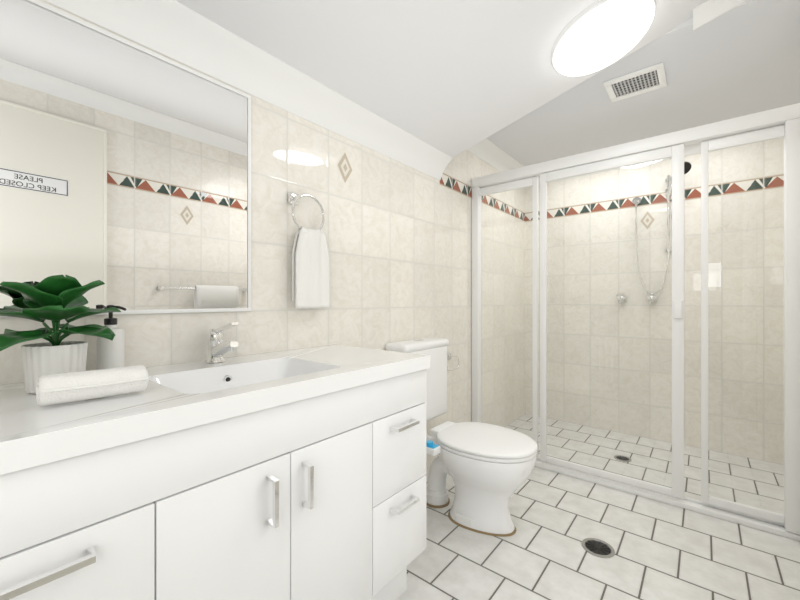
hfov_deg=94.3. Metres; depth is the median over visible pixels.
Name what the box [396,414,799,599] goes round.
floor
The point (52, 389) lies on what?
rolled towel
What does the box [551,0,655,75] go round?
recessed light
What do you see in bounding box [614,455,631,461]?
floor drain
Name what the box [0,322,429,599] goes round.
bathroom vanity
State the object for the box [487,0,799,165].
ceiling
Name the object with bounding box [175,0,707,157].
ceiling
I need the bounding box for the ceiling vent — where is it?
[603,62,666,101]
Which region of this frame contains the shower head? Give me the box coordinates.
[616,161,691,303]
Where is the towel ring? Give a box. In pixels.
[288,192,329,308]
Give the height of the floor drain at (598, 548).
0.003 m
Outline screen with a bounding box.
[471,103,799,540]
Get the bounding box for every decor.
[338,153,351,181]
[641,211,654,229]
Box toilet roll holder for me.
[447,352,458,370]
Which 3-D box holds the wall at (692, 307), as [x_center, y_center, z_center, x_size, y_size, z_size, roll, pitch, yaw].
[1.848,-0.152,2.839,1.800,2.400,0.001,0,0,39]
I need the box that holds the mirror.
[0,0,250,316]
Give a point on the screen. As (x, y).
(775, 123)
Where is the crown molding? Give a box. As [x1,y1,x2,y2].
[42,0,451,179]
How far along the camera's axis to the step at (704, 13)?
1.47 m
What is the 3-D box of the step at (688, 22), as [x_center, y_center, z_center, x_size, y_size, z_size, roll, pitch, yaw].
[0.865,-1.045,1.796,1.600,0.416,0.001,0,0,39]
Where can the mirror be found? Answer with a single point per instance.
(125, 171)
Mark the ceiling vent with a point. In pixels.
(645, 80)
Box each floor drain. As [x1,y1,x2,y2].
[582,538,614,557]
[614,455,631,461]
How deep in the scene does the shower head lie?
2.69 m
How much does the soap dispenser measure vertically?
0.184 m
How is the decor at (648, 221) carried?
attached to the wall at (692, 307)
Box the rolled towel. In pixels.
[36,365,148,405]
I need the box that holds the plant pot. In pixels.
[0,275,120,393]
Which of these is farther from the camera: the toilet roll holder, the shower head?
the shower head
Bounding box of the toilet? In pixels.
[385,337,537,536]
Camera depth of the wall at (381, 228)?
1.80 m
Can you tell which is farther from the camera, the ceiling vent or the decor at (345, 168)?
the ceiling vent
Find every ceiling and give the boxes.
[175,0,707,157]
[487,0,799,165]
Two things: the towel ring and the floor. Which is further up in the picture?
the towel ring
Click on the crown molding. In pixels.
(179, 32)
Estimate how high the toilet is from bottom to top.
0.833 m
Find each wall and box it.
[0,0,524,476]
[525,137,783,464]
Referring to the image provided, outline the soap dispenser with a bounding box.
[96,305,125,369]

